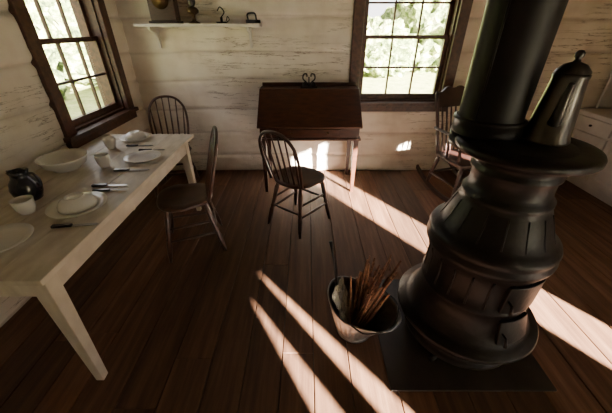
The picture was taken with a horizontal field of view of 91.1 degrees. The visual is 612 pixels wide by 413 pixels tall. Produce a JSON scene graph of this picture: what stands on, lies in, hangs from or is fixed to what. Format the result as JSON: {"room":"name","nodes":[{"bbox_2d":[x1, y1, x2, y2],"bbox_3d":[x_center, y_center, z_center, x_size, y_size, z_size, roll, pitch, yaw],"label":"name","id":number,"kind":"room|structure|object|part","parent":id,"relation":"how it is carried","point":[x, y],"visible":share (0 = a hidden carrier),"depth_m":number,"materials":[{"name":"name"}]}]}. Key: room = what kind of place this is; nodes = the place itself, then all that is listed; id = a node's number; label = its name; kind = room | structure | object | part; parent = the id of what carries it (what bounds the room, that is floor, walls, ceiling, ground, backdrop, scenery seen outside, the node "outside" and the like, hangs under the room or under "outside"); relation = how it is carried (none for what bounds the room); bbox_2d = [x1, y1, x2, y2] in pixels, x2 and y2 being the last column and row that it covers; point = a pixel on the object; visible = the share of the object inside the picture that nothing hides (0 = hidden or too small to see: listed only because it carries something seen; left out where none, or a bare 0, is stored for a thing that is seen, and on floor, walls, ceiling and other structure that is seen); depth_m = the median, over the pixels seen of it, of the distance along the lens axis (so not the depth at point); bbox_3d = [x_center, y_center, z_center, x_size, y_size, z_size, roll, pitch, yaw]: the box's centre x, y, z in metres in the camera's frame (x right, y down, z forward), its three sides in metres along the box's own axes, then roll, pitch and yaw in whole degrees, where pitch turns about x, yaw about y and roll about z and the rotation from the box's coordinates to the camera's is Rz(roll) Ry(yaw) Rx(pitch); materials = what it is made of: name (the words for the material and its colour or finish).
{"room":"cabin dining room","nodes":[
{"label":"cabin dining room","id":0,"kind":"room"},
{"bbox_2d":[0,0,151,327],"bbox_3d":[-1.903,-0.070,0.699,0.214,2.600,6.030,0,31,0],"label":"wall","id":1,"kind":"structure","parent":0,"point":[30,129],"depth_m":1.93,"materials":[{"name":"white wood"}]},
{"bbox_2d":[7,0,138,148],"bbox_3d":[-1.802,-1.316,2.365,0.095,1.460,1.050,0,31,0],"label":"window frame","id":2,"kind":"structure","parent":1,"relation":"attached to","point":[73,138],"depth_m":2.28,"materials":[{"name":"brown wood"}]},
{"bbox_2d":[33,0,124,130],"bbox_3d":[-1.930,-1.312,2.368,0.200,1.250,0.810,0,31,0],"label":"window","id":3,"kind":"structure","parent":1,"relation":"in","point":[85,117],"depth_m":2.63,"materials":[{"name":"brown wood"}]},
{"bbox_3d":[-1.927,-1.563,2.216,0.035,0.623,0.770,0,31,0],"label":"sash","id":4,"kind":"part","parent":3,"relation":"part of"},
{"bbox_2d":[0,170,611,412],"bbox_3d":[0.860,1.036,1.363,5.580,0.080,5.870,0,31,0],"label":"floor","id":5,"kind":"structure","parent":0,"point":[178,336],"depth_m":1.89,"materials":[{"name":"brown wood"}]},
{"bbox_2d":[0,134,201,379],"bbox_3d":[-1.377,0.139,2.061,0.783,0.740,1.770,0,31,0],"label":"dining table","id":6,"kind":"object","parent":5,"relation":"on","point":[39,267],"visible":0.77,"depth_m":1.48,"materials":[{"name":"white paint"}]},
{"bbox_2d":[0,223,33,252],"bbox_3d":[-1.330,0.150,1.298,0.250,0.024,0.250,0,31,0],"label":"dinner plate","id":7,"kind":"object","parent":6,"relation":"on","point":[12,235],"visible":1,"depth_m":1.34,"materials":[{"name":"white ceramic"}]},
{"bbox_2d":[8,195,35,214],"bbox_3d":[-1.410,-0.003,1.503,0.096,0.075,0.096,0,31,0],"label":"tea cup","id":8,"kind":"object","parent":6,"relation":"on","point":[24,204],"visible":1,"depth_m":1.49,"materials":[{"name":"white ceramic"}]},
{"bbox_2d":[5,167,43,200],"bbox_3d":[-1.498,-0.115,1.599,0.142,0.167,0.142,27,40,37],"label":"pitcher","id":9,"kind":"object","parent":6,"relation":"on","point":[21,182],"visible":0.94,"depth_m":1.56,"materials":[{"name":"ceramic"}]},
{"bbox_3d":[-1.431,-0.133,1.589,0.059,0.109,0.014,0,31,0],"label":"handle","id":10,"kind":"part","parent":9,"relation":"part of","materials":[{"name":"ceramic"}]},
{"bbox_2d":[34,148,87,172],"bbox_3d":[-1.585,-0.291,1.972,0.291,0.087,0.291,0,31,0],"label":"serving bowl","id":11,"kind":"object","parent":6,"relation":"on","point":[65,160],"visible":1,"depth_m":1.97,"materials":[{"name":"white ceramic"}]},
{"bbox_3d":[-1.063,0.566,1.376,0.066,0.713,0.066,0,31,0],"label":"leg","id":12,"kind":"part","parent":6,"relation":"part of","materials":[{"name":"white paint"}]},
{"bbox_2d":[50,223,97,228],"bbox_3d":[-1.088,0.086,1.413,0.200,0.013,0.023,-4,31,-7],"label":"table knife","id":13,"kind":"object","parent":6,"relation":"on","point":[52,226],"visible":1,"depth_m":1.40,"materials":[{"name":"metal"}]},
{"bbox_3d":[-1.144,0.090,1.406,0.088,0.013,0.023,-4,31,-7],"label":"handle","id":14,"kind":"part","parent":13,"relation":"part of","materials":[{"name":"plastic"}]},
{"bbox_3d":[-1.045,0.086,1.421,0.112,0.003,0.017,-4,31,-7],"label":"blade","id":15,"kind":"part","parent":13,"relation":"part of","materials":[{"name":"metal"}]},
{"bbox_2d":[45,191,107,218],"bbox_3d":[-1.180,-0.004,1.555,0.270,0.024,0.270,0,31,0],"label":"dinner plate","id":16,"kind":"object","parent":6,"relation":"on","point":[51,211],"visible":0.49,"depth_m":1.52,"materials":[{"name":"white ceramic"}]},
{"bbox_2d":[57,192,97,214],"bbox_3d":[-1.180,-0.030,1.540,0.176,0.059,0.176,0,31,0],"label":"soup bowl","id":17,"kind":"object","parent":16,"relation":"on","point":[74,202],"visible":1,"depth_m":1.50,"materials":[{"name":"white ceramic"}]},
{"bbox_2d":[93,152,110,167],"bbox_3d":[-1.350,-0.306,1.998,0.089,0.085,0.089,0,31,0],"label":"tea cup","id":18,"kind":"object","parent":6,"relation":"on","point":[102,159],"visible":1,"depth_m":1.98,"materials":[{"name":"white ceramic"}]},
{"bbox_2d":[101,136,115,149],"bbox_3d":[-1.500,-0.486,2.298,0.089,0.085,0.089,0,31,0],"label":"tea cup","id":19,"kind":"object","parent":6,"relation":"on","point":[109,142],"visible":1,"depth_m":2.28,"materials":[{"name":"white ceramic"}]},
{"bbox_2d":[91,184,126,186],"bbox_3d":[-1.158,-0.127,1.768,0.200,0.013,0.023,-2,31,-3],"label":"table knife","id":20,"kind":"object","parent":6,"relation":"on","point":[92,185],"visible":1,"depth_m":1.76,"materials":[{"name":"metal"}]},
{"bbox_3d":[-1.214,-0.126,1.766,0.088,0.013,0.023,-1,31,-2],"label":"handle","id":21,"kind":"part","parent":20,"relation":"part of","materials":[{"name":"ceramic"}]},
{"bbox_3d":[-1.114,-0.125,1.772,0.112,0.003,0.017,-1,31,-2],"label":"blade","id":22,"kind":"part","parent":20,"relation":"part of","materials":[{"name":"metal"}]},
{"bbox_2d":[92,188,127,191],"bbox_3d":[-1.120,-0.095,1.716,0.190,0.012,0.022,-3,31,-5],"label":"fork","id":23,"kind":"object","parent":6,"relation":"on","point":[97,190],"visible":0.93,"depth_m":1.71,"materials":[{"name":"metal"}]},
{"bbox_3d":[-1.167,-0.093,1.712,0.095,0.012,0.021,-3,31,-5],"label":"handle","id":24,"kind":"part","parent":23,"relation":"part of","materials":[{"name":"ceramic"}]},
{"bbox_2d":[113,168,148,171],"bbox_3d":[-1.137,-0.241,1.957,0.220,0.013,0.023,-3,31,-5],"label":"table knife","id":25,"kind":"object","parent":6,"relation":"on","point":[127,169],"visible":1,"depth_m":1.95,"materials":[{"name":"metal"}]},
{"bbox_3d":[-1.198,-0.238,1.952,0.097,0.013,0.023,-3,31,-5],"label":"handle","id":26,"kind":"part","parent":25,"relation":"part of","materials":[{"name":"ceramic"}]},
{"bbox_3d":[-1.089,-0.240,1.964,0.123,0.003,0.017,-3,31,-5],"label":"blade","id":27,"kind":"part","parent":25,"relation":"part of","materials":[{"name":"metal"}]},
{"bbox_2d":[120,132,149,141],"bbox_3d":[-1.420,-0.574,2.502,0.230,0.024,0.230,0,31,0],"label":"dinner plate","id":28,"kind":"object","parent":6,"relation":"on","point":[122,138],"visible":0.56,"depth_m":2.47,"materials":[{"name":"white ceramic"}]},
{"bbox_2d":[125,130,145,140],"bbox_3d":[-1.420,-0.597,2.488,0.160,0.054,0.160,0,31,0],"label":"soup bowl","id":29,"kind":"object","parent":28,"relation":"on","point":[132,135],"visible":0.98,"depth_m":2.45,"materials":[{"name":"white ceramic"}]},
{"bbox_2d":[126,144,151,146],"bbox_3d":[-1.308,-0.483,2.360,0.200,0.013,0.023,-3,31,-5],"label":"table knife","id":30,"kind":"object","parent":6,"relation":"on","point":[127,145],"visible":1,"depth_m":2.35,"materials":[{"name":"metal"}]},
{"bbox_2d":[123,150,160,162],"bbox_3d":[-1.155,-0.347,2.125,0.240,0.024,0.240,0,31,0],"label":"dinner plate","id":31,"kind":"object","parent":6,"relation":"on","point":[143,156],"visible":1,"depth_m":2.14,"materials":[{"name":"white ceramic"}]},
{"bbox_2d":[138,149,164,150],"bbox_3d":[-1.170,-0.430,2.273,0.190,0.012,0.022,-1,31,-2],"label":"fork","id":32,"kind":"object","parent":6,"relation":"on","point":[138,149],"visible":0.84,"depth_m":2.26,"materials":[{"name":"metal"}]},
{"bbox_3d":[-1.063,-0.266,2.759,0.066,0.713,0.066,0,31,0],"label":"leg","id":33,"kind":"part","parent":6,"relation":"part of","materials":[{"name":"white paint"}]},
{"bbox_2d":[148,95,198,196],"bbox_3d":[-1.431,-0.642,3.175,0.430,0.935,0.506,-6,32,-10],"label":"chair","id":34,"kind":"object","parent":5,"relation":"on","point":[161,96],"visible":0.43,"depth_m":3.19,"materials":[{"name":"brown wood"}]},
{"bbox_3d":[-1.554,-0.303,3.095,0.039,0.437,0.111,19,36,29],"label":"leg","id":35,"kind":"part","parent":34,"relation":"part of","materials":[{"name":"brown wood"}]},
{"bbox_3d":[-1.308,-0.507,3.433,0.040,0.438,0.138,13,33,20],"label":"leg","id":36,"kind":"part","parent":34,"relation":"part of","materials":[{"name":"brown wood"}]},
{"bbox_2d":[156,126,226,262],"bbox_3d":[-0.868,-0.113,2.286,0.509,0.945,0.430,-10,32,-16],"label":"chair","id":37,"kind":"object","parent":5,"relation":"on","point":[179,197],"visible":1,"depth_m":2.25,"materials":[{"name":"brown wood"}]},
{"bbox_3d":[-1.015,0.223,2.219,0.039,0.437,0.111,13,34,21],"label":"leg","id":38,"kind":"part","parent":37,"relation":"part of","materials":[{"name":"brown wood"}]},
{"bbox_3d":[-1.126,0.057,2.495,0.111,0.437,0.039,15,34,23],"label":"leg","id":39,"kind":"part","parent":37,"relation":"part of","materials":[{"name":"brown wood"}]},
{"bbox_3d":[-0.920,-0.076,2.287,0.400,0.035,0.428,-10,32,-16],"label":"seat","id":40,"kind":"part","parent":37,"relation":"part of","materials":[{"name":"brown wood"}]},
{"bbox_3d":[-0.803,0.009,2.573,0.040,0.438,0.138,20,36,30],"label":"leg","id":41,"kind":"part","parent":37,"relation":"part of","materials":[{"name":"brown wood"}]},
{"bbox_3d":[-0.705,0.158,2.327,0.138,0.438,0.040,9,32,14],"label":"leg","id":42,"kind":"part","parent":37,"relation":"part of","materials":[{"name":"brown wood"}]},
{"bbox_2d":[258,130,329,238],"bbox_3d":[-0.091,-0.246,2.536,0.430,0.915,0.500,22,37,32],"label":"chair","id":43,"kind":"object","parent":5,"relation":"on","point":[296,177],"visible":1,"depth_m":2.49,"materials":[{"name":"brown wood"}]},
{"bbox_3d":[-0.288,-0.039,2.654,0.138,0.438,0.040,-9,32,-14],"label":"leg","id":44,"kind":"part","parent":43,"relation":"part of","materials":[{"name":"brown wood"}]},
{"bbox_3d":[-0.097,-0.181,2.890,0.039,0.437,0.111,-4,31,-7],"label":"leg","id":45,"kind":"part","parent":43,"relation":"part of","materials":[{"name":"brown wood"}]},
{"bbox_3d":[-0.061,-0.252,2.579,0.428,0.035,0.400,22,37,32],"label":"seat","id":46,"kind":"part","parent":43,"relation":"part of","materials":[{"name":"brown wood"}]},
{"bbox_3d":[-0.048,0.057,2.494,0.040,0.438,0.138,1,31,2],"label":"leg","id":47,"kind":"part","parent":43,"relation":"part of","materials":[{"name":"brown wood"}]},
{"bbox_3d":[0.172,-0.072,2.710,0.111,0.437,0.039,-3,31,-5],"label":"leg","id":48,"kind":"part","parent":43,"relation":"part of","materials":[{"name":"brown wood"}]},
{"bbox_2d":[257,82,362,191],"bbox_3d":[0.035,-0.721,3.195,1.014,1.045,0.549,0,31,0],"label":"desk","id":49,"kind":"object","parent":5,"relation":"on","point":[330,111],"visible":0.84,"depth_m":2.94,"materials":[{"name":"brown wood"}]},
{"bbox_3d":[-0.425,-0.416,3.133,0.052,0.585,0.052,0,31,0],"label":"leg","id":50,"kind":"part","parent":49,"relation":"part of","materials":[{"name":"brown wood"}]},
{"bbox_3d":[-0.425,-0.647,3.519,0.052,0.585,0.052,0,31,0],"label":"leg","id":51,"kind":"part","parent":49,"relation":"part of","materials":[{"name":"brown wood"}]},
{"bbox_2d":[301,73,316,87],"bbox_3d":[0.030,-1.288,3.064,0.170,0.134,0.080,0,31,0],"label":"inkstand","id":52,"kind":"object","parent":49,"relation":"on","point":[305,84],"visible":1,"depth_m":3.06,"materials":[{"name":"metal"}]},
{"bbox_3d":[0.035,-0.714,2.919,0.590,0.073,0.020,0,31,0],"label":"drawer","id":53,"kind":"part","parent":49,"relation":"part of","materials":[{"name":"brown wood"}]},
{"bbox_3d":[0.035,-0.965,2.956,1.014,0.295,0.375,0,31,0],"label":"lid","id":54,"kind":"part","parent":49,"relation":"part of","materials":[{"name":"brown wood"}]},
{"bbox_3d":[0.035,-0.788,3.164,1.006,0.021,0.524,0,31,0],"label":"moulding","id":55,"kind":"part","parent":49,"relation":"part of","materials":[{"name":"brown wood"}]},
{"bbox_3d":[0.495,-0.647,3.519,0.052,0.585,0.052,0,31,0],"label":"leg","id":56,"kind":"part","parent":49,"relation":"part of","materials":[{"name":"brown wood"}]},
{"bbox_3d":[0.495,-0.416,3.133,0.052,0.585,0.052,0,31,0],"label":"leg","id":57,"kind":"part","parent":49,"relation":"part of","materials":[{"name":"brown wood"}]},
{"bbox_2d":[328,241,401,342],"bbox_3d":[0.329,0.493,1.636,0.421,0.567,0.364,1,31,1],"label":"bucket","id":58,"kind":"object","parent":5,"relation":"on","point":[361,309],"visible":1,"depth_m":1.68,"materials":[{"name":"metal"}]},
{"bbox_3d":[0.170,0.427,1.699,0.019,0.518,0.125,-27,40,-37],"label":"shovel handle","id":59,"kind":"part","parent":58,"relation":"part of","materials":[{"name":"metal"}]},
{"bbox_2d":[416,85,471,201],"bbox_3d":[1.629,-0.575,2.958,0.589,1.034,0.900,-10,32,-15],"label":"rocking chair","id":60,"kind":"object","parent":5,"relation":"on","point":[449,96],"visible":0.51,"depth_m":3.04,"materials":[{"name":"brown wood"}]},
{"bbox_3d":[1.334,-0.840,3.040,0.039,0.598,0.191,-17,35,-26],"label":"post","id":61,"kind":"part","parent":60,"relation":"part of","materials":[{"name":"brown wood"}]},
{"bbox_3d":[1.359,-0.690,2.862,0.059,0.025,0.457,-10,32,-15],"label":"arm","id":62,"kind":"part","parent":60,"relation":"part of","materials":[{"name":"brown wood"}]},
{"bbox_3d":[1.514,-1.118,3.045,0.500,0.191,0.104,-10,32,-15],"label":"crest rail","id":63,"kind":"part","parent":60,"relation":"part of","materials":[{"name":"brown wood"}]},
{"bbox_3d":[1.625,-0.487,3.024,0.500,0.040,0.435,-10,32,-15],"label":"seat","id":64,"kind":"part","parent":60,"relation":"part of","materials":[{"name":"brown wood"}]},
{"bbox_2d":[374,279,556,391],"bbox_3d":[0.830,0.716,1.807,0.820,0.012,0.760,0,31,0],"label":"hearth pad","id":65,"kind":"object","parent":5,"relation":"on","point":[408,366],"visible":0.44,"depth_m":1.55,"materials":[{"name":"metal"}]},
{"bbox_2d":[398,0,607,369],"bbox_3d":[0.885,-0.328,1.168,0.711,2.438,0.711,-1,31,-2],"label":"stove","id":66,"kind":"object","parent":65,"relation":"on","point":[494,243],"visible":1,"depth_m":1.22,"materials":[{"name":"metal"}]},
{"bbox_3d":[0.977,0.578,1.419,0.186,0.123,0.065,-11,33,-17],"label":"ash door","id":67,"kind":"part","parent":66,"relation":"part of","materials":[{"name":"metal"}]},
{"bbox_3d":[0.969,0.398,1.337,0.215,0.160,0.046,-11,33,-17],"label":"fire door","id":68,"kind":"part","parent":66,"relation":"part of","materials":[{"name":"metal"}]},
{"bbox_3d":[0.885,-0.243,1.219,0.512,0.040,0.512,0,31,0],"label":"plate","id":69,"kind":"part","parent":66,"relation":"part of","materials":[{"name":"metal"}]},
{"bbox_2d":[522,50,591,146],"bbox_3d":[0.973,-0.412,1.141,0.179,0.326,0.169,-7,32,-12],"label":"coffee pot","id":70,"kind":"object","parent":66,"relation":"on","point":[552,122],"visible":1,"depth_m":1.11,"materials":[{"name":"metal"}]},
{"bbox_3d":[0.926,-0.367,1.084,0.044,0.159,0.067,18,36,28],"label":"spout","id":71,"kind":"part","parent":70,"relation":"part of","materials":[{"name":"metal"}]},
{"bbox_3d":[0.972,-0.520,1.076,0.112,0.074,0.112,18,36,28],"label":"lid","id":72,"kind":"part","parent":70,"relation":"part of","materials":[{"name":"metal"}]},
{"bbox_2d":[567,70,611,206],"bbox_3d":[3.239,-0.936,2.529,0.533,2.100,1.540,0,31,0],"label":"hutch","id":73,"kind":"object","parent":5,"relation":"on","point":[593,126],"visible":0.69,"depth_m":3.14,"materials":[{"name":"paint"}]},
{"bbox_3d":[3.014,-0.751,3.210,0.032,0.060,0.341,0,31,0],"label":"door rail","id":74,"kind":"part","parent":73,"relation":"part of","materials":[{"name":"paint"}]},
{"bbox_3d":[3.014,-0.849,3.151,0.032,0.130,0.463,0,31,0],"label":"drawer","id":75,"kind":"part","parent":73,"relation":"part of","materials":[{"name":"paint"}]},
{"bbox_2d":[579,108,611,122],"bbox_3d":[3.243,-0.686,2.679,0.525,0.034,1.540,0,31,0],"label":"countertop","id":76,"kind":"structure","parent":73,"relation":"on","point":[605,114],"depth_m":3.14,"materials":[{"name":"paint"}]},
{"bbox_3d":[3.014,-0.167,2.997,0.032,0.060,0.341,0,31,0],"label":"door rail","id":77,"kind":"part","parent":73,"relation":"part of","materials":[{"name":"paint"}]},
{"bbox_2d":[115,0,611,170],"bbox_3d":[0.860,-1.568,3.193,5.740,2.600,0.211,0,31,0],"label":"wall","id":78,"kind":"structure","parent":0,"point":[215,73],"depth_m":3.15,"materials":[{"name":"white wood"}]},
{"bbox_2d":[133,23,261,47],"bbox_3d":[-1.015,-1.649,2.908,1.170,0.212,0.205,0,31,0],"label":"wall shelf","id":79,"kind":"object","parent":78,"relation":"attached to","point":[153,27],"visible":1,"depth_m":2.77,"materials":[{"name":"paint"}]},
{"bbox_2d":[147,0,183,22],"bbox_3d":[-1.330,-1.916,2.766,0.280,0.389,0.135,0,31,0],"label":"mantel clock","id":80,"kind":"object","parent":79,"relation":"on","point":[161,11],"visible":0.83,"depth_m":2.78,"materials":[{"name":"brown wood"}]},
{"bbox_2d":[187,0,199,22],"bbox_3d":[-1.060,-1.869,2.785,0.110,0.290,0.110,0,31,0],"label":"oil lamp","id":81,"kind":"object","parent":79,"relation":"on","point":[192,10],"visible":0.92,"depth_m":2.77,"materials":[{"name":"gold metal"}]},
{"bbox_2d":[216,6,229,22],"bbox_3d":[-0.798,-1.797,2.815,0.114,0.135,0.110,25,39,36],"label":"candle holder","id":82,"kind":"object","parent":79,"relation":"on","point":[221,18],"visible":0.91,"depth_m":2.82,"materials":[{"name":"metal"}]},
{"bbox_2d":[246,12,260,22],"bbox_3d":[-0.494,-1.770,2.812,0.133,0.092,0.070,-12,33,-20],"label":"iron","id":83,"kind":"object","parent":79,"relation":"on","point":[248,13],"visible":0.91,"depth_m":2.79,"materials":[{"name":"black metal"}]},
{"bbox_3d":[-0.507,-1.780,2.800,0.100,0.064,0.016,-12,33,-19],"label":"handle","id":84,"kind":"part","parent":83,"relation":"part of","materials":[{"name":"metal"}]},
{"bbox_2d":[358,0,460,101],"bbox_3d":[1.020,-1.757,3.109,0.920,1.250,0.200,0,31,0],"label":"window","id":85,"kind":"structure","parent":78,"relation":"in","point":[385,95],"depth_m":3.14,"materials":[{"name":"brown wood"}]},
{"bbox_3d":[1.020,-2.007,2.956,0.880,0.623,0.035,0,31,0],"label":"sash","id":86,"kind":"part","parent":85,"relation":"part of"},
{"bbox_2d":[349,0,472,111],"bbox_3d":[1.020,-1.696,2.997,1.160,1.460,0.095,0,31,0],"label":"window frame","id":87,"kind":"structure","parent":78,"relation":"attached to","point":[465,6],"depth_m":3.08,"materials":[{"name":"brown wood"}]},
{"label":"outside","id":88,"kind":"structure","parent":0,"visible":0},
{"bbox_2d":[65,72,435,118],"bbox_3d":[0.000,1.629,0.979,80.000,0.001,80.000,0,31,0],"label":"ground","id":89,"kind":"structure","parent":88,"point":[421,82],"depth_m":10.68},
{"bbox_2d":[24,0,66,79],"bbox_3d":[-11.059,-7.282,13.076,7.291,5.392,6.113,0,31,0],"label":"leafy bush","id":90,"kind":"object","parent":89,"relation":"on","point":[30,4],"visible":0.02,"depth_m":10.90,"materials":[{"name":"green plant"}]},
{"bbox_2d":[43,47,67,100],"bbox_3d":[-8.498,-3.528,8.363,3.108,2.454,2.864,0,31,0],"label":"leafy bush","id":91,"kind":"object","parent":89,"relation":"on","point":[51,53],"visible":0.07,"depth_m":8.63,"materials":[{"name":"green plant"}]},
{"bbox_2d":[33,0,96,86],"bbox_3d":[-7.496,-5.997,11.511,5.212,3.950,4.307,0,31,0],"label":"leafy bush","id":92,"kind":"object","parent":89,"relation":"on","point":[52,15],"visible":0.13,"depth_m":10.02,"materials":[{"name":"green plant"}]},
{"bbox_2d":[364,15,423,77],"bbox_3d":[3.054,-6.729,13.399,3.743,3.066,3.654,27,40,37],"label":"leafy bush","id":93,"kind":"object","parent":89,"relation":"on","point":[377,50],"visible":0.39,"depth_m":12.20,"materials":[{"name":"green plant"}]},
{"bbox_2d":[380,0,449,72],"bbox_3d":[6.545,-8.335,14.895,6.601,4.882,5.581,0,31,0],"label":"leafy bush","id":94,"kind":"object","parent":89,"relation":"on","point":[433,20],"visible":0.12,"depth_m":13.12,"materials":[{"name":"green plant"}]}
]}

